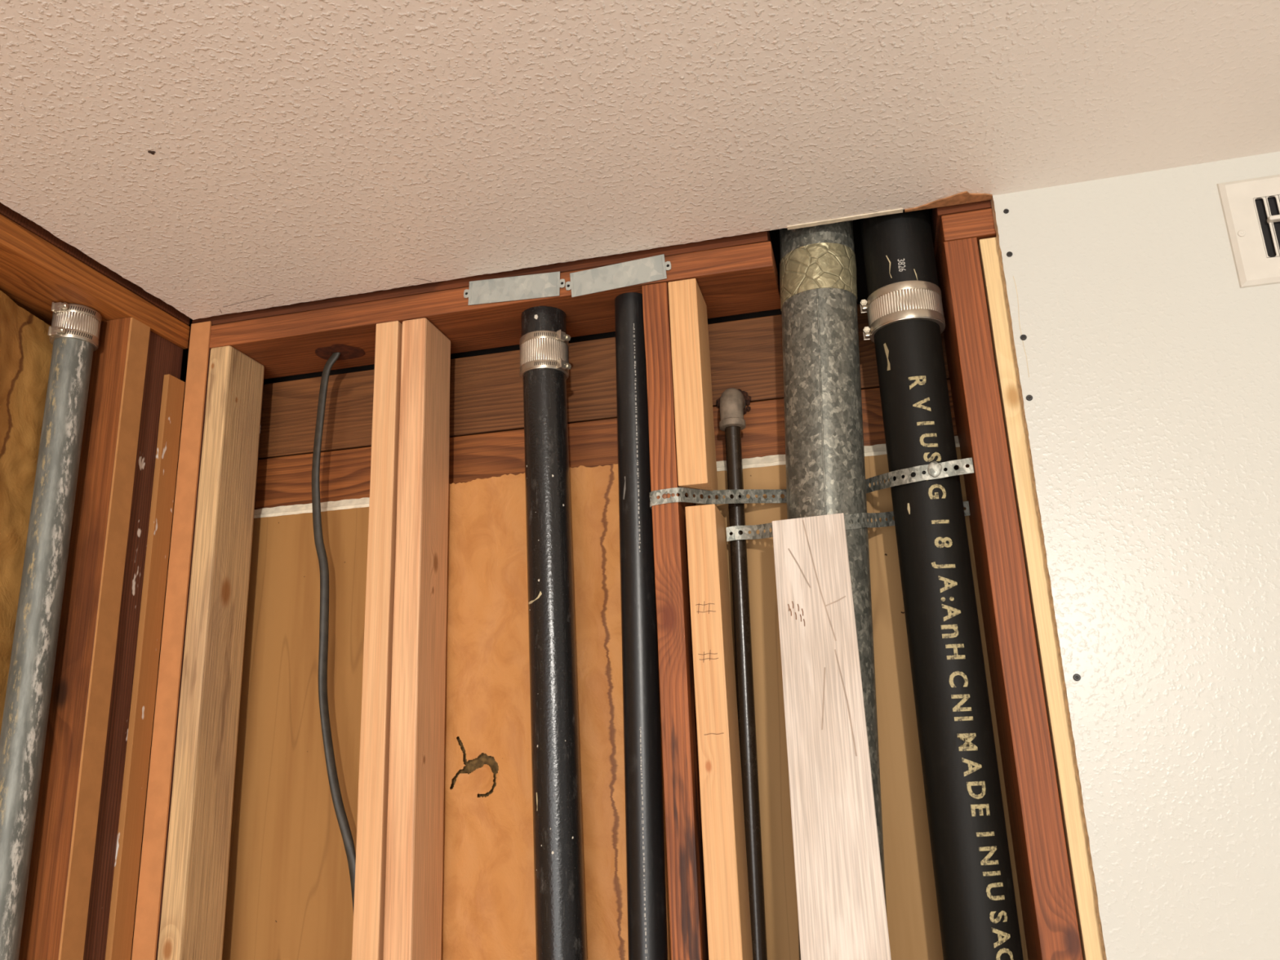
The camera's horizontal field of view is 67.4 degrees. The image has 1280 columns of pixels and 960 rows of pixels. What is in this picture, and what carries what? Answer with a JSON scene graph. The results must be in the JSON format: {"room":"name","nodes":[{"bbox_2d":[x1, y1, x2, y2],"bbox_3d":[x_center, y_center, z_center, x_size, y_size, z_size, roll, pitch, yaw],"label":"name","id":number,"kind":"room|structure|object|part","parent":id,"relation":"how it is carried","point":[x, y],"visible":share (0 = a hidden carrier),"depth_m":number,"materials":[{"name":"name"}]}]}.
{"room":"room under renovation","nodes":[
{"label":"room under renovation","id":0,"kind":"room"},
{"bbox_2d":[130,208,932,959],"bbox_3d":[1.231,0.677,0.948,4.550,2.660,0.013,-6,-16,12],"label":"wall","id":1,"kind":"structure","parent":0,"point":[862,291],"depth_m":1.48,"materials":[{"name":"brown wood"}]},
{"bbox_2d":[169,379,957,545],"bbox_3d":[-0.005,-0.030,1.425,1.618,0.132,0.020,-6,-16,12],"label":"board","id":2,"kind":"object","parent":1,"relation":"attached to","point":[344,474],"visible":0.19,"depth_m":1.47,"materials":[{"name":"brown wood"}]},
{"bbox_2d":[0,0,1279,319],"bbox_3d":[0.575,-1.272,-2.007,4.167,0.014,6.500,-6,-16,12],"label":"ceiling","id":3,"kind":"structure","parent":0,"point":[217,157],"depth_m":1.05,"materials":[{"name":"paint"}]},
{"bbox_2d":[991,151,1279,959],"bbox_3d":[1.949,0.664,0.586,2.997,2.437,0.014,-6,-16,12],"label":"wall","id":4,"kind":"structure","parent":0,"point":[1148,379],"depth_m":1.08,"materials":[{"name":"paint"}]},
{"bbox_2d":[1217,174,1279,288],"bbox_3d":[0.866,-0.310,1.103,0.340,0.139,0.014,-6,-16,12],"label":"air vent","id":5,"kind":"object","parent":4,"relation":"in","point":[1251,207],"visible":1,"depth_m":1.14,"materials":[{"name":"plastic"}]},
{"bbox_3d":[0.748,-0.307,1.129,0.017,0.005,0.009,-6,-16,12],"label":"lever","id":6,"kind":"part","parent":5,"relation":"part of","materials":[{"name":"plastic"}]},
{"bbox_3d":[0.519,1.161,-2.484,4.550,0.050,6.800,-6,-16,12],"label":"floor","id":7,"kind":"structure","parent":0,"visible":0},
{"bbox_2d":[0,290,53,734],"bbox_3d":[-0.910,0.796,0.562,0.074,2.389,1.070,-6,-16,12],"label":"insulation batt","id":8,"kind":"object","parent":7,"relation":"on","point":[25,346],"visible":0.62,"depth_m":1.27,"materials":[{"name":"paper"}]},
{"bbox_2d":[0,302,102,959],"bbox_3d":[-0.744,0.915,1.025,0.060,2.394,0.067,-6,-16,12],"label":"pipe","id":9,"kind":"object","parent":7,"relation":"on","point":[73,333],"visible":1,"depth_m":1.22,"materials":[{"name":"metal"}]},
{"bbox_2d":[18,316,150,959],"bbox_3d":[-0.743,0.931,1.082,0.144,2.394,0.039,-6,-16,12],"label":"stud","id":10,"kind":"object","parent":7,"relation":"on","point":[42,928],"depth_m":1.25,"materials":[{"name":"brown wood"}]},
{"bbox_2d":[0,213,190,349],"bbox_3d":[-0.913,-0.371,0.917,0.141,0.038,1.250,-6,-16,12],"label":"plate","id":11,"kind":"object","parent":10,"relation":"on","point":[35,273],"visible":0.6,"depth_m":1.29,"materials":[{"name":"brown wood"}]},
{"bbox_2d":[0,202,190,325],"bbox_3d":[-0.915,-0.408,0.928,0.139,0.037,1.250,-6,-16,12],"label":"plate","id":12,"kind":"object","parent":11,"relation":"on","point":[5,211],"visible":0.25,"depth_m":1.30,"materials":[{"name":"brown wood"}]},
{"bbox_3d":[-0.675,0.925,1.066,0.004,2.392,0.036,-6,-16,12],"label":"shim strip","id":13,"kind":"part","parent":10,"relation":"part of","materials":[{"name":"brown wood"}]},
{"bbox_2d":[83,330,185,959],"bbox_3d":[-0.728,0.947,1.141,0.144,2.394,0.076,-6,-16,12],"label":"stud","id":14,"kind":"object","parent":7,"relation":"on","point":[164,357],"depth_m":1.32,"materials":[{"name":"brown wood"}]},
{"bbox_3d":[-0.658,0.972,1.137,0.010,2.338,0.035,-6,-16,12],"label":"shim strip","id":15,"kind":"part","parent":14,"relation":"part of","materials":[{"name":"brown wood"}]},
{"bbox_2d":[131,320,264,959],"bbox_3d":[-0.619,0.946,1.230,0.038,2.434,0.144,-6,-16,12],"label":"stud","id":16,"kind":"object","parent":7,"relation":"on","point":[205,403],"depth_m":1.35,"materials":[{"name":"brown wood"}]},
{"bbox_3d":[-0.633,0.928,1.164,0.034,2.434,0.004,-6,-16,12],"label":"shim strip","id":17,"kind":"part","parent":16,"relation":"part of","materials":[{"name":"brown wood"}]},
{"bbox_2d":[157,346,264,959],"bbox_3d":[-0.587,0.957,1.194,0.036,2.391,0.090,-6,-16,12],"label":"stud","id":18,"kind":"object","parent":7,"relation":"on","point":[193,917],"visible":1,"depth_m":1.37,"materials":[{"name":"brown wood"}]},
{"bbox_2d":[222,497,369,959],"bbox_3d":[-0.429,1.074,1.216,0.310,2.167,0.013,-6,-16,12],"label":"panel","id":19,"kind":"object","parent":7,"relation":"on","point":[289,893],"visible":0.6,"depth_m":1.41,"materials":[{"name":"brown wood"}]},
{"bbox_2d":[351,320,402,959],"bbox_3d":[-0.316,0.930,1.133,0.037,2.391,0.090,-6,-16,12],"label":"stud","id":20,"kind":"object","parent":7,"relation":"on","point":[368,928],"visible":0.48,"depth_m":1.28,"materials":[{"name":"brown wood"}]},
{"bbox_2d":[208,241,780,379],"bbox_3d":[-0.244,-0.244,1.457,0.902,0.039,0.141,-6,-16,12],"label":"plate","id":21,"kind":"object","parent":20,"relation":"on","point":[742,279],"visible":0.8,"depth_m":1.42,"materials":[{"name":"brown wood"}]},
{"bbox_2d":[311,352,355,911],"bbox_3d":[-0.430,0.260,1.376,0.122,1.020,0.012,-5,-16,11],"label":"power cable","id":22,"kind":"object","parent":21,"relation":"hanging from","point":[341,816],"visible":0.86,"depth_m":1.39,"materials":[{"name":"grey rubber"}]},
{"bbox_2d":[191,231,776,325],"bbox_3d":[-0.247,-0.281,1.468,0.898,0.039,0.139,-6,-16,12],"label":"plate","id":23,"kind":"object","parent":21,"relation":"on","point":[764,236],"visible":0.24,"depth_m":1.39,"materials":[{"name":"brown wood"}]},
{"bbox_2d":[463,271,564,305],"bbox_3d":[-0.180,-0.274,1.372,0.154,0.043,0.002,-6,-16,12],"label":"plate","id":24,"kind":"object","parent":21,"relation":"attached to","point":[547,284],"visible":1,"depth_m":1.37,"materials":[{"name":"metal"}]},
{"bbox_2d":[565,253,671,297],"bbox_3d":[-0.031,-0.284,1.338,0.152,0.045,0.002,-6,-16,12],"label":"plate","id":25,"kind":"object","parent":21,"relation":"attached to","point":[651,268],"visible":1,"depth_m":1.34,"materials":[{"name":"metal"}]},
{"bbox_2d":[667,278,718,498],"bbox_3d":[0.073,-0.123,1.319,0.039,0.291,0.090,-6,-16,12],"label":"block","id":26,"kind":"object","parent":21,"relation":"attached to","point":[696,463],"visible":0.93,"depth_m":1.28,"materials":[{"name":"brown wood"}]},
{"bbox_2d":[382,317,450,959],"bbox_3d":[-0.274,0.926,1.124,0.039,2.390,0.090,-6,-16,12],"label":"stud","id":27,"kind":"object","parent":7,"relation":"on","point":[413,907],"visible":1,"depth_m":1.29,"materials":[{"name":"brown wood"}]},
{"bbox_2d":[519,306,586,959],"bbox_3d":[-0.080,0.908,1.089,0.104,2.391,0.072,-6,-16,12],"label":"drain pipe","id":28,"kind":"object","parent":7,"relation":"on","point":[544,344],"visible":1,"depth_m":1.26,"materials":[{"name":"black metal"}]},
{"bbox_2d":[440,463,671,959],"bbox_3d":[-0.079,1.032,1.124,0.384,2.171,0.043,-6,-16,12],"label":"insulation batt","id":29,"kind":"object","parent":7,"relation":"on","point":[488,913],"visible":0.59,"depth_m":1.31,"materials":[{"name":"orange paper"}]},
{"bbox_2d":[614,292,667,959],"bbox_3d":[0.018,0.895,1.055,0.077,2.391,0.047,-6,-16,12],"label":"vent pipe","id":30,"kind":"object","parent":7,"relation":"on","point":[643,784],"visible":1,"depth_m":1.22,"materials":[{"name":"black plastic"}]},
{"bbox_2d":[642,282,722,959],"bbox_3d":[0.102,0.895,1.066,0.077,2.390,0.141,-6,-16,12],"label":"stud","id":31,"kind":"object","parent":7,"relation":"on","point":[683,826],"visible":0.84,"depth_m":1.19,"materials":[{"name":"brown wood"}]},
{"bbox_2d":[177,303,949,467],"bbox_3d":[-0.010,-0.158,1.462,1.618,0.130,0.019,-6,-16,12],"label":"board","id":32,"kind":"object","parent":31,"relation":"attached to","point":[486,390],"visible":0.2,"depth_m":1.49,"materials":[{"name":"brown wood"}]},
{"bbox_2d":[649,457,973,509],"bbox_3d":[0.221,0.013,1.259,0.403,0.036,0.121,-6,-16,12],"label":"strap","id":33,"kind":"object","parent":31,"relation":"attached to","point":[934,470],"visible":0.9,"depth_m":1.24,"materials":[{"name":"silver metal"}]},
{"bbox_2d":[684,503,752,959],"bbox_3d":[0.127,1.040,0.994,0.040,2.070,0.090,-6,-16,12],"label":"stud","id":34,"kind":"object","parent":7,"relation":"on","point":[722,804],"visible":0.99,"depth_m":1.16,"materials":[{"name":"brown wood"}]},
{"bbox_2d":[715,387,767,959],"bbox_3d":[0.161,0.956,1.077,0.077,2.273,0.065,-6,-16,12],"label":"pipe","id":35,"kind":"object","parent":7,"relation":"on","point":[732,402],"visible":1,"depth_m":1.25,"materials":[{"name":"metal"}]},
{"bbox_2d":[772,512,891,959],"bbox_3d":[0.201,0.970,0.685,0.088,2.045,0.499,-5,-16,10],"label":"leaning board","id":36,"kind":"object","parent":7,"relation":"on","point":[842,913],"visible":1,"depth_m":1.04,"materials":[{"name":"white wood"}]},
{"bbox_2d":[779,220,887,959],"bbox_3d":[0.233,0.778,1.054,0.239,2.600,0.106,-6,-16,12],"label":"pipe","id":37,"kind":"object","parent":7,"relation":"on","point":[824,451],"visible":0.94,"depth_m":1.25,"materials":[{"name":"metal"}]},
{"bbox_2d":[725,501,970,541],"bbox_3d":[0.267,0.051,1.232,0.317,0.043,0.085,-4,-16,7],"label":"strap","id":38,"kind":"object","parent":37,"relation":"attached to","point":[889,515],"visible":0.54,"depth_m":1.26,"materials":[{"name":"silver metal"}]},
{"bbox_2d":[695,435,1028,959],"bbox_3d":[0.296,1.000,1.055,0.364,2.167,0.013,-6,-16,12],"label":"panel","id":39,"kind":"object","parent":7,"relation":"on","point":[912,908],"visible":0.29,"depth_m":1.23,"materials":[{"name":"brown wood"}]},
{"bbox_2d":[859,208,1023,959],"bbox_3d":[0.392,0.759,1.009,0.099,2.600,0.096,5,-17,-24],"label":"pipe","id":40,"kind":"object","parent":7,"relation":"on","point":[977,910],"visible":0.98,"depth_m":1.15,"materials":[{"name":"black metal"}]},
{"bbox_2d":[938,237,1083,959],"bbox_3d":[0.474,0.858,0.983,0.041,2.389,0.141,-6,-16,12],"label":"stud","id":41,"kind":"object","parent":7,"relation":"on","point":[1051,926],"visible":0.98,"depth_m":1.12,"materials":[{"name":"brown wood"}]},
{"bbox_2d":[935,208,995,283],"bbox_3d":[0.513,-0.320,1.289,0.214,0.037,0.140,-6,-16,12],"label":"plate","id":42,"kind":"object","parent":41,"relation":"on","point":[980,224],"visible":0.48,"depth_m":1.24,"materials":[{"name":"brown wood"}]},
{"bbox_2d":[930,200,991,260],"bbox_3d":[0.510,-0.357,1.300,0.218,0.038,0.139,-6,-16,12],"label":"plate","id":43,"kind":"object","parent":42,"relation":"on","point":[937,212],"visible":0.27,"depth_m":1.25,"materials":[{"name":"brown wood"}]},
{"bbox_2d":[977,237,1102,959],"bbox_3d":[0.510,0.849,0.951,0.039,2.386,0.089,-6,-16,12],"label":"stud","id":44,"kind":"object","parent":7,"relation":"on","point":[999,325],"visible":0.47,"depth_m":1.11,"materials":[{"name":"brown wood"}]}
]}

